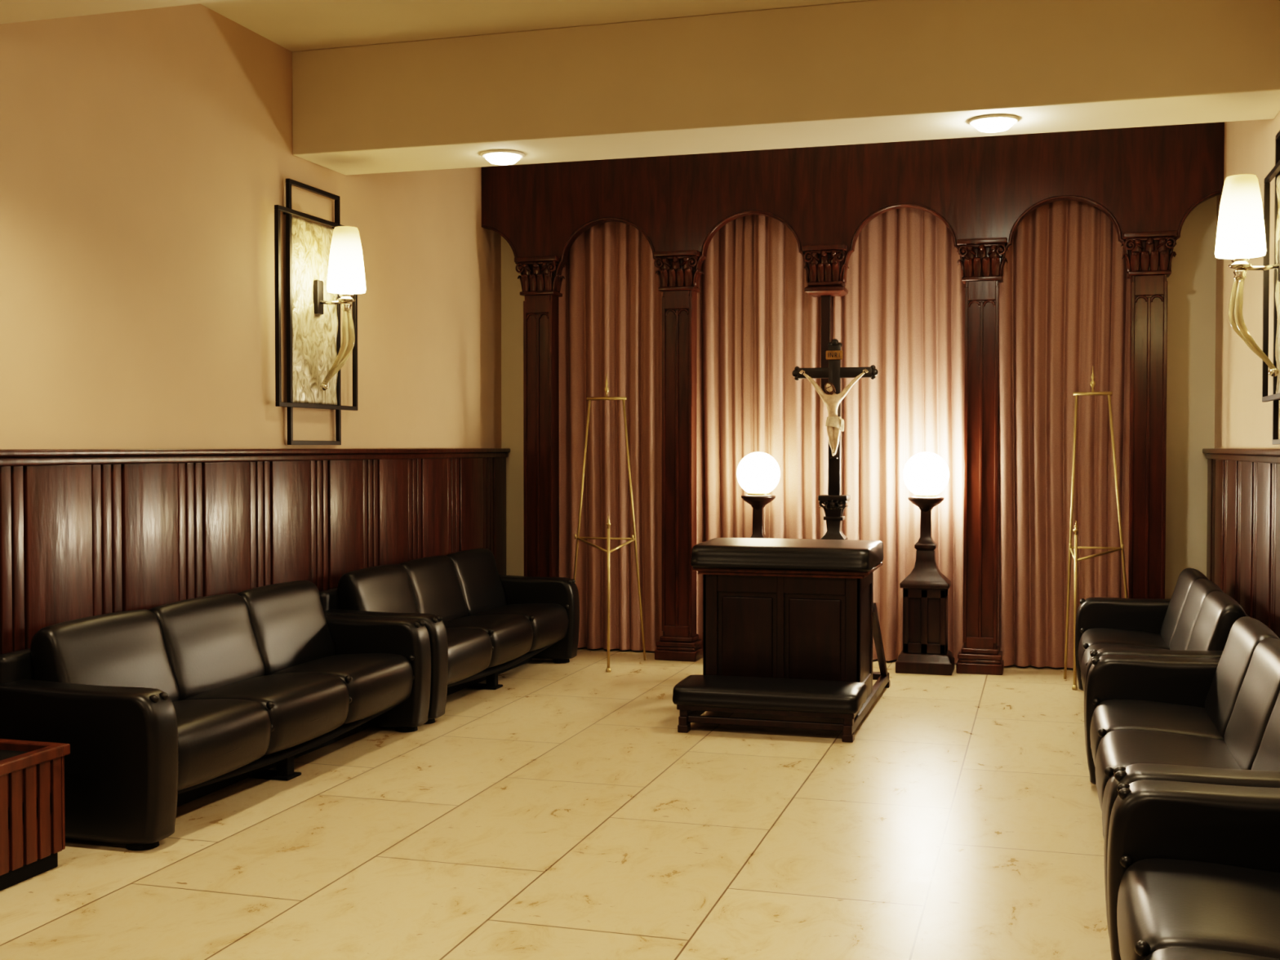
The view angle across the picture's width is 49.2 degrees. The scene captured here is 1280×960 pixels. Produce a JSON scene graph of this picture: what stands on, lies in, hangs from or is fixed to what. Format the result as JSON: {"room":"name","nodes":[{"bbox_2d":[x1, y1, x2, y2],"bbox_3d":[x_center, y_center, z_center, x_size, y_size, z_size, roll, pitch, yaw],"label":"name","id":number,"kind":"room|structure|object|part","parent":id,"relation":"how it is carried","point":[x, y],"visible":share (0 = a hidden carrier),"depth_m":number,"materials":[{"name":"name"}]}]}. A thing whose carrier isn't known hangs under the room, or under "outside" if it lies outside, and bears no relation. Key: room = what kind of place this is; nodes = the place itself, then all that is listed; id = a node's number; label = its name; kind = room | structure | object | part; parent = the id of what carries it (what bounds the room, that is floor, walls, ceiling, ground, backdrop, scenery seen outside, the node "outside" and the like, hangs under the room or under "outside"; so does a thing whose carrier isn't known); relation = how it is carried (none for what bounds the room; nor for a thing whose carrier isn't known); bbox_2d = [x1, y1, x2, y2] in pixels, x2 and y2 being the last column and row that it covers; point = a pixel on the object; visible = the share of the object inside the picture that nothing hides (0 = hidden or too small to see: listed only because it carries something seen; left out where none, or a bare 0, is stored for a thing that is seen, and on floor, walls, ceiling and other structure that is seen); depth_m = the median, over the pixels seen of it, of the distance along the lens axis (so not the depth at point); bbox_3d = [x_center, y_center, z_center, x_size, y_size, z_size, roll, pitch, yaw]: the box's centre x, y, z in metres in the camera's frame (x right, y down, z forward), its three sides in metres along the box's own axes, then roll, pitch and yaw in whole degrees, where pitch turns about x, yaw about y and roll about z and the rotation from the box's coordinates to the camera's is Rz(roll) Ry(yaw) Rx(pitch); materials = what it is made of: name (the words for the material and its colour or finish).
{"room":"funeral home viewing room","nodes":[
{"label":"funeral home viewing room","id":0,"kind":"room"},
{"bbox_2d":[0,0,231,24],"bbox_3d":[-0.251,-1.990,4.352,5.050,0.565,0.600,0,1,16],"label":"ceiling beam","id":1,"kind":"structure","parent":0,"point":[11,11],"depth_m":5.09,"materials":[{"name":"beige paint"}]},
{"bbox_2d":[0,4,501,448],"bbox_3d":[-2.720,-0.455,5.120,0.100,3.670,11.720,0,1,16],"label":"wall","id":2,"kind":"structure","parent":0,"point":[147,158],"depth_m":6.77,"materials":[{"name":"beige paint"}]},
{"bbox_2d":[0,448,510,653],"bbox_3d":[-2.636,0.634,5.121,0.075,1.492,11.520,0,1,16],"label":"panelling","id":3,"kind":"object","parent":2,"relation":"attached to","point":[84,533],"visible":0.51,"depth_m":6.90,"materials":[{"name":"brown wood"}]},
{"bbox_3d":[-2.636,-0.078,5.104,0.075,0.067,11.520,0,1,16],"label":"cap rail","id":4,"kind":"part","parent":3,"relation":"part of","materials":[{"name":"brown wood"}]},
{"bbox_2d":[274,178,365,444],"bbox_3d":[-1.703,-0.918,7.824,0.328,1.444,0.884,0,1,16],"label":"wall sconce","id":5,"kind":"object","parent":2,"relation":"attached to","point":[325,265],"visible":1,"depth_m":7.77,"materials":[{"name":"black metal"}]},
{"bbox_3d":[-1.832,-0.936,7.861,0.022,1.016,0.511,0,1,16],"label":"rippled plate","id":6,"kind":"part","parent":5,"relation":"part of","materials":[{"name":"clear glass"}]},
{"bbox_3d":[-1.726,-0.999,7.849,0.172,0.030,0.019,0,1,16],"label":"arm","id":7,"kind":"part","parent":5,"relation":"part of","materials":[{"name":"silver metal"}]},
{"bbox_3d":[-1.644,-1.231,7.820,0.216,0.366,0.216,0,1,16],"label":"lamp shade","id":8,"kind":"part","parent":5,"relation":"part of","materials":[{"name":"white glass"}]},
{"bbox_2d":[200,0,868,52],"bbox_3d":[-0.248,-2.322,4.354,5.250,0.100,11.720,0,1,16],"label":"ceiling","id":9,"kind":"structure","parent":0,"point":[295,25],"depth_m":7.02,"materials":[{"name":"beige paint"}]},
{"bbox_2d":[0,647,1111,959],"bbox_3d":[-0.248,1.446,4.442,5.250,0.100,11.720,0,1,16],"label":"floor","id":10,"kind":"structure","parent":0,"point":[558,811],"depth_m":5.29,"materials":[{"name":"tile"}]},
{"bbox_2d":[0,738,70,890],"bbox_3d":[-2.420,1.169,4.748,0.585,0.440,0.720,0,1,16],"label":"wooden planter box","id":11,"kind":"object","parent":10,"relation":"on","point":[33,815],"visible":1,"depth_m":4.85,"materials":[{"name":"red wood"}]},
{"bbox_2d":[0,749,28,760],"bbox_3d":[-2.423,1.044,4.745,0.490,0.130,0.630,0,1,16],"label":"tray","id":12,"kind":"object","parent":11,"relation":"on","point":[4,753],"depth_m":4.98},
{"bbox_2d":[0,580,431,850],"bbox_3d":[-1.820,0.948,6.401,0.791,0.803,2.420,0,1,16],"label":"leather sofa","id":13,"kind":"object","parent":10,"relation":"on","point":[162,708],"visible":0.97,"depth_m":5.90,"materials":[{"name":"black leather"}]},
{"bbox_3d":[-2.142,0.968,6.496,0.085,0.640,2.360,0,1,16],"label":"panel","id":14,"kind":"part","parent":13,"relation":"part of","materials":[{"name":"black leather"}]},
{"bbox_3d":[-2.135,1.068,5.324,0.791,0.577,0.170,0,1,16],"label":"arm","id":15,"kind":"part","parent":13,"relation":"part of","materials":[{"name":"black leather"}]},
{"bbox_2d":[30,608,179,702],"bbox_3d":[-2.200,0.789,5.786,0.237,0.457,0.689,0,1,16],"label":"cushion","id":16,"kind":"object","parent":13,"relation":"on","point":[133,648],"depth_m":5.73,"materials":[{"name":"black leather"}]},
{"bbox_2d":[148,593,265,700],"bbox_3d":[-2.006,0.774,6.451,0.237,0.457,0.689,0,1,16],"label":"cushion","id":17,"kind":"object","parent":13,"relation":"on","point":[211,642],"depth_m":6.39,"materials":[{"name":"black leather"}]},
{"bbox_2d":[172,698,271,791],"bbox_3d":[-1.920,1.068,5.711,0.571,0.268,0.689,0,1,16],"label":"seat cushion","id":18,"kind":"object","parent":13,"relation":"on","point":[219,739],"depth_m":5.64,"materials":[{"name":"black leather"}]},
{"bbox_2d":[182,673,349,755],"bbox_3d":[-1.725,1.052,6.376,0.571,0.268,0.689,0,1,16],"label":"seat cushion","id":19,"kind":"object","parent":13,"relation":"on","point":[304,710],"depth_m":6.26,"materials":[{"name":"black leather"}]},
{"bbox_2d":[236,580,335,675],"bbox_3d":[-1.811,0.758,7.117,0.237,0.457,0.689,0,1,16],"label":"cushion","id":20,"kind":"object","parent":13,"relation":"on","point":[291,627],"depth_m":7.05,"materials":[{"name":"black leather"}]},
{"bbox_3d":[-1.557,1.200,6.330,0.075,0.077,2.082,0,1,16],"label":"rail","id":21,"kind":"part","parent":13,"relation":"part of","materials":[{"name":"black leather"}]},
{"bbox_2d":[268,653,413,724],"bbox_3d":[-1.531,1.036,7.041,0.571,0.268,0.689,0,1,16],"label":"seat cushion","id":22,"kind":"object","parent":13,"relation":"on","point":[376,683],"depth_m":6.93,"materials":[{"name":"black leather"}]},
{"bbox_3d":[-1.504,1.017,7.483,0.791,0.577,0.170,0,1,16],"label":"arm","id":23,"kind":"part","parent":13,"relation":"part of","materials":[{"name":"black leather"}]},
{"bbox_2d":[319,548,579,724],"bbox_3d":[-1.129,0.893,8.761,0.791,0.803,2.400,0,1,16],"label":"leather sofa","id":24,"kind":"object","parent":10,"relation":"on","point":[482,624],"visible":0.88,"depth_m":8.68,"materials":[{"name":"black leather"}]},
{"bbox_3d":[-1.452,0.913,8.856,0.085,0.640,2.340,0,1,16],"label":"panel","id":25,"kind":"part","parent":24,"relation":"part of","materials":[{"name":"black leather"}]},
{"bbox_2d":[337,564,419,613],"bbox_3d":[-1.508,0.734,8.153,0.237,0.457,0.683,0,1,16],"label":"cushion","id":26,"kind":"object","parent":24,"relation":"on","point":[389,588],"depth_m":8.06,"materials":[{"name":"black leather"}]},
{"bbox_3d":[-1.442,1.012,7.694,0.791,0.577,0.170,0,1,16],"label":"arm","id":27,"kind":"part","parent":24,"relation":"part of","materials":[{"name":"black leather"}]},
{"bbox_2d":[400,555,467,622],"bbox_3d":[-1.315,0.719,8.812,0.237,0.457,0.683,0,1,16],"label":"cushion","id":28,"kind":"object","parent":24,"relation":"on","point":[436,583],"depth_m":8.78,"materials":[{"name":"black leather"}]},
{"bbox_2d":[445,627,492,684],"bbox_3d":[-1.228,1.012,8.077,0.571,0.268,0.683,0,1,16],"label":"seat cushion","id":29,"kind":"object","parent":24,"relation":"on","point":[469,649],"depth_m":8.01,"materials":[{"name":"black leather"}]},
{"bbox_2d":[445,548,506,616],"bbox_3d":[-1.122,0.703,9.471,0.237,0.457,0.683,0,1,16],"label":"cushion","id":30,"kind":"object","parent":24,"relation":"on","point":[482,588],"depth_m":9.40,"materials":[{"name":"black leather"}]},
{"bbox_2d":[444,614,533,668],"bbox_3d":[-1.035,0.997,8.736,0.571,0.268,0.683,0,1,16],"label":"seat cushion","id":31,"kind":"object","parent":24,"relation":"on","point":[511,636],"depth_m":8.63,"materials":[{"name":"black leather"}]},
{"bbox_3d":[-0.866,1.145,8.690,0.075,0.077,2.062,0,1,16],"label":"rail","id":32,"kind":"part","parent":24,"relation":"part of","materials":[{"name":"black leather"}]},
{"bbox_2d":[470,603,568,652],"bbox_3d":[-0.842,0.981,9.395,0.571,0.268,0.683,0,1,16],"label":"seat cushion","id":33,"kind":"object","parent":24,"relation":"on","point":[549,621],"depth_m":9.28,"materials":[{"name":"black leather"}]},
{"bbox_3d":[-0.816,0.962,9.834,0.791,0.577,0.170,0,1,16],"label":"arm","id":34,"kind":"part","parent":24,"relation":"part of","materials":[{"name":"black leather"}]},
{"bbox_2d":[573,375,646,672],"bbox_3d":[-0.314,0.268,9.598,0.591,2.014,0.546,0,1,16],"label":"easel","id":35,"kind":"object","parent":10,"relation":"on","point":[608,538],"visible":0.98,"depth_m":9.74,"materials":[{"name":"gold metal"}]},
{"bbox_2d":[736,452,780,537],"bbox_3d":[0.819,0.540,9.674,0.366,1.468,0.300,0,1,16],"label":"light","id":36,"kind":"object","parent":10,"relation":"on","point":[758,473],"visible":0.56,"depth_m":9.57,"materials":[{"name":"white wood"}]},
{"bbox_3d":[0.819,-0.044,9.660,0.300,0.300,0.300,0,1,16],"label":"globe","id":37,"kind":"part","parent":36,"relation":"part of","materials":[{"name":"white glass"}]},
{"bbox_2d":[672,537,889,742],"bbox_3d":[0.878,0.827,8.030,0.980,0.972,1.795,0,1,16],"label":"kneeler","id":38,"kind":"object","parent":10,"relation":"on","point":[789,625],"visible":1,"depth_m":7.61,"materials":[{"name":"brown wood"}]},
{"bbox_3d":[0.884,1.247,8.061,0.920,0.130,1.750,0,1,16],"label":"frame","id":39,"kind":"part","parent":38,"relation":"part of","materials":[{"name":"brown wood"}]},
{"bbox_3d":[0.849,0.500,7.923,0.970,0.040,0.680,0,1,16],"label":"moulding","id":40,"kind":"part","parent":38,"relation":"part of","materials":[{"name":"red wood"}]},
{"bbox_2d":[791,338,878,539],"bbox_3d":[1.282,0.177,9.217,0.566,2.214,0.300,0,1,16],"label":"crucifix","id":41,"kind":"object","parent":10,"relation":"on","point":[833,509],"visible":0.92,"depth_m":9.16,"materials":[{"name":"black wood"}]},
{"bbox_2d":[481,121,1224,675],"bbox_3d":[1.270,-0.559,9.589,5.050,3.670,0.280,0,1,16],"label":"arcade","id":42,"kind":"object","parent":10,"relation":"on","point":[1147,180],"visible":0.93,"depth_m":9.45,"materials":[{"name":"brown wood"}]},
{"bbox_2d":[802,244,848,287],"bbox_3d":[1.275,-1.459,9.566,0.307,0.270,0.280,0,1,16],"label":"capital","id":43,"kind":"object","parent":42,"relation":"on","point":[826,265],"depth_m":9.48,"materials":[{"name":"brown wood"}]},
{"bbox_2d":[895,452,954,675],"bbox_3d":[1.913,0.547,9.354,0.366,1.468,0.300,0,1,16],"label":"light","id":44,"kind":"object","parent":10,"relation":"on","point":[925,651],"visible":1,"depth_m":9.27,"materials":[{"name":"brown wood"}]},
{"bbox_3d":[1.913,-0.036,9.340,0.300,0.300,0.300,0,1,16],"label":"globe","id":45,"kind":"part","parent":44,"relation":"part of","materials":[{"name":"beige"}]},
{"bbox_2d":[1063,365,1128,689],"bbox_3d":[2.888,0.288,8.745,0.436,2.014,0.386,0,1,16],"label":"easel","id":46,"kind":"object","parent":10,"relation":"on","point":[1092,383],"visible":0.96,"depth_m":8.84,"materials":[{"name":"gold metal"}]},
{"bbox_2d":[1075,568,1249,769],"bbox_3d":[2.709,0.927,7.306,0.791,0.803,2.400,0,1,16],"label":"leather sofa","id":47,"kind":"object","parent":10,"relation":"on","point":[1198,618],"visible":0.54,"depth_m":7.66,"materials":[{"name":"black leather"}]},
{"bbox_3d":[3.022,0.996,8.378,0.791,0.577,0.170,0,1,16],"label":"arm","id":48,"kind":"part","parent":47,"relation":"part of","materials":[{"name":"black leather"}]},
{"bbox_2d":[1080,643,1167,690],"bbox_3d":[2.615,1.030,7.336,0.571,0.268,0.683,0,1,16],"label":"seat cushion","id":49,"kind":"object","parent":47,"relation":"on","point":[1087,647],"depth_m":7.52,"materials":[{"name":"black leather"}]},
{"bbox_2d":[1078,627,1169,669],"bbox_3d":[2.808,1.014,7.995,0.571,0.268,0.683,0,1,16],"label":"seat cushion","id":50,"kind":"object","parent":47,"relation":"on","point":[1157,637],"depth_m":7.94,"materials":[{"name":"black leather"}]},
{"bbox_3d":[2.396,1.046,6.238,0.791,0.577,0.170,0,1,16],"label":"arm","id":51,"kind":"part","parent":47,"relation":"part of","materials":[{"name":"black leather"}]},
{"bbox_2d":[1160,568,1208,648],"bbox_3d":[3.088,0.740,7.907,0.237,0.457,0.683,0,1,16],"label":"cushion","id":52,"kind":"object","parent":47,"relation":"on","point":[1171,611],"depth_m":7.84,"materials":[{"name":"black leather"}]},
{"bbox_2d":[1169,578,1223,650],"bbox_3d":[2.895,0.755,7.248,0.237,0.457,0.683,0,1,16],"label":"cushion","id":53,"kind":"object","parent":47,"relation":"on","point":[1199,588],"depth_m":7.18,"materials":[{"name":"black leather"}]},
{"bbox_2d":[1186,591,1246,650],"bbox_3d":[2.702,0.771,6.589,0.237,0.457,0.683,0,1,16],"label":"cushion","id":54,"kind":"object","parent":47,"relation":"on","point":[1218,612],"depth_m":6.37,"materials":[{"name":"black leather"}]},
{"bbox_2d":[1084,616,1279,936],"bbox_3d":[2.025,0.982,4.965,0.791,0.803,2.380,0,1,16],"label":"leather sofa","id":55,"kind":"object","parent":10,"relation":"on","point":[1213,721],"visible":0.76,"depth_m":5.26,"materials":[{"name":"black leather"}]},
{"bbox_2d":[1102,773,1114,838],"bbox_3d":[1.739,1.100,4.342,0.571,0.268,0.676,0,1,16],"label":"seat cushion","id":56,"kind":"object","parent":55,"relation":"on","point":[1111,776],"depth_m":4.54,"materials":[{"name":"black leather"}]},
{"bbox_3d":[2.335,1.051,6.027,0.791,0.577,0.170,0,1,16],"label":"arm","id":57,"kind":"part","parent":55,"relation":"part of","materials":[{"name":"black leather"}]},
{"bbox_2d":[1089,698,1224,767],"bbox_3d":[2.121,1.069,5.647,0.571,0.268,0.676,0,1,16],"label":"seat cushion","id":58,"kind":"object","parent":55,"relation":"on","point":[1188,717],"depth_m":5.59,"materials":[{"name":"black leather"}]},
{"bbox_2d":[1095,729,1240,810],"bbox_3d":[1.930,1.084,4.995,0.571,0.268,0.676,0,1,16],"label":"seat cushion","id":59,"kind":"object","parent":55,"relation":"on","point":[1116,748],"depth_m":4.97,"materials":[{"name":"black leather"}]},
{"bbox_3d":[1.714,1.101,3.907,0.791,0.577,0.170,0,1,16],"label":"arm","id":60,"kind":"part","parent":55,"relation":"part of","materials":[{"name":"black leather"}]},
{"bbox_2d":[1204,616,1279,738],"bbox_3d":[2.401,0.795,5.559,0.237,0.457,0.676,0,1,16],"label":"cushion","id":61,"kind":"object","parent":55,"relation":"on","point":[1224,678],"depth_m":5.49,"materials":[{"name":"black leather"}]},
{"bbox_2d":[1224,637,1279,769],"bbox_3d":[2.210,0.810,4.906,0.237,0.457,0.676,0,1,16],"label":"cushion","id":62,"kind":"object","parent":55,"relation":"on","point":[1246,722],"depth_m":4.86,"materials":[{"name":"black leather"}]},
{"bbox_2d":[1251,690,1279,770],"bbox_3d":[2.019,0.825,4.254,0.237,0.457,0.676,0,1,16],"label":"cushion","id":63,"kind":"object","parent":55,"relation":"on","point":[1266,757],"depth_m":4.43,"materials":[{"name":"black leather"}]},
{"bbox_2d":[1106,779,1279,959],"bbox_3d":[1.345,1.036,2.643,0.791,0.803,2.380,0,1,16],"label":"leather sofa","id":64,"kind":"object","parent":10,"relation":"on","point":[1193,868],"visible":1,"depth_m":3.60,"materials":[{"name":"black leather"}]},
{"bbox_2d":[1116,858,1279,959],"bbox_3d":[1.442,1.123,3.325,0.571,0.268,0.676,0,1,16],"label":"seat cushion","id":65,"kind":"object","parent":64,"relation":"on","point":[1222,904],"depth_m":3.30,"materials":[{"name":"black leather"}]},
{"bbox_2d":[1143,947,1279,959],"bbox_3d":[1.251,1.139,2.673,0.571,0.268,0.676,0,1,16],"label":"seat cushion","id":66,"kind":"object","parent":64,"relation":"on","point":[1154,953],"depth_m":2.98,"materials":[{"name":"black leather"}]},
{"bbox_2d":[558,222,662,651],"bbox_3d":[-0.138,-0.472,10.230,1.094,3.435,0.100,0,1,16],"label":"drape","id":67,"kind":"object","parent":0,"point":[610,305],"depth_m":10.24,"materials":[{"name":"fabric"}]},
{"bbox_2d":[696,215,756,647],"bbox_3d":[0.606,-0.468,10.043,0.591,3.435,0.101,0,1,16],"label":"drape","id":68,"kind":"object","parent":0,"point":[726,300],"depth_m":10.03,"materials":[{"name":"fabric"}]},
{"bbox_2d":[292,0,1279,175],"bbox_3d":[0.597,-2.058,7.250,5.050,0.565,0.600,0,1,16],"label":"ceiling beam","id":69,"kind":"structure","parent":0,"point":[870,71],"depth_m":6.95,"materials":[{"name":"beige paint"}]},
{"bbox_2d":[480,149,524,164],"bbox_3d":[-0.752,-1.756,7.651,0.244,0.055,0.244,0,1,16],"label":"recessed light","id":70,"kind":"object","parent":69,"relation":"in","point":[500,157],"visible":1,"depth_m":7.59,"materials":[{"name":"beige glass"}]},
{"bbox_2d":[968,114,1019,132],"bbox_3d":[1.734,-1.737,6.852,0.244,0.055,0.244,0,1,16],"label":"recessed light","id":71,"kind":"object","parent":69,"relation":"in","point":[994,122],"visible":1,"depth_m":6.79,"materials":[{"name":"beige glass"}]},
{"bbox_2d":[753,214,835,539],"bbox_3d":[1.090,-0.463,9.867,0.596,3.435,0.083,0,1,16],"label":"drape","id":72,"kind":"object","parent":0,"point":[790,415],"depth_m":9.87,"materials":[{"name":"fabric"}]},
{"bbox_2d":[501,195,1217,667],"bbox_3d":[1.383,-0.568,9.973,5.050,3.670,0.100,0,1,16],"label":"wall","id":73,"kind":"structure","parent":0,"point":[1192,281],"depth_m":9.28,"materials":[{"name":"beige paint"}]},
{"bbox_2d":[558,200,1130,668],"bbox_3d":[1.339,-0.487,9.810,4.260,3.485,0.150,0,1,16],"label":"pleated curtain","id":74,"kind":"object","parent":73,"relation":"hanging from","point":[1064,291],"visible":0.5,"depth_m":9.73,"materials":[{"name":"fabric"}]},
{"bbox_2d":[834,208,906,661],"bbox_3d":[1.601,-0.461,9.757,0.577,3.435,0.098,0,1,16],"label":"drape","id":75,"kind":"object","parent":74,"relation":"hanging from","point":[870,319],"depth_m":9.73,"materials":[{"name":"fabric"}]},
{"bbox_2d":[902,208,965,663],"bbox_3d":[2.087,-0.457,9.574,0.595,3.435,0.102,0,1,16],"label":"drape","id":76,"kind":"object","parent":74,"relation":"hanging from","point":[934,288],"depth_m":9.59,"materials":[{"name":"fabric"}]},
{"bbox_2d":[996,200,1130,668],"bbox_3d":[2.833,-0.452,9.397,1.069,3.435,0.101,0,1,16],"label":"drape","id":77,"kind":"object","parent":74,"relation":"hanging from","point":[1064,291],"depth_m":9.39,"materials":[{"name":"fabric"}]},
{"bbox_2d":[1214,111,1279,448],"bbox_3d":[2.223,-0.421,3.675,0.100,3.670,11.720,0,1,16],"label":"wall","id":78,"kind":"structure","parent":0,"point":[1242,420],"depth_m":7.79,"materials":[{"name":"beige paint"}]},
{"bbox_2d":[1202,448,1279,638],"bbox_3d":[2.139,0.667,3.725,0.075,1.492,11.520,0,1,16],"label":"panelling","id":79,"kind":"object","parent":78,"relation":"attached to","point":[1243,544],"visible":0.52,"depth_m":7.38,"materials":[{"name":"brown wood"}]},
{"bbox_3d":[2.139,-0.045,3.709,0.075,0.067,11.520,0,1,16],"label":"cap rail","id":80,"kind":"part","parent":79,"relation":"part of","materials":[{"name":"brown wood"}]},
{"bbox_2d":[1214,130,1279,444],"bbox_3d":[2.776,-0.883,6.317,0.328,1.444,0.884,0,1,16],"label":"wall sconce","id":81,"kind":"object","parent":78,"relation":"attached to","point":[1242,234],"visible":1,"depth_m":6.32,"materials":[{"name":"brass"},{"name":"frosted white glass"},{"name":"black iron"}]},
{"bbox_3d":[2.728,-1.197,6.344,0.216,0.366,0.216,0,1,16],"label":"lamp shade","id":82,"kind":"part","parent":81,"relation":"part of","materials":[{"name":"white glass"}]},
{"bbox_3d":[2.810,-0.963,6.326,0.172,0.030,0.019,0,1,16],"label":"arm","id":83,"kind":"part","parent":81,"relation":"part of","materials":[{"name":"gold metal"}]},
{"bbox_3d":[2.901,-0.882,6.280,0.067,1.444,0.884,0,1,16],"label":"iron frame","id":84,"kind":"part","parent":81,"relation":"part of","materials":[{"name":"black metal"}]},
{"bbox_3d":[2.904,-0.899,6.279,0.022,1.016,0.511,0,1,16],"label":"rippled plate","id":85,"kind":"part","parent":81,"relation":"part of","materials":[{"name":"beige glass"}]}
]}

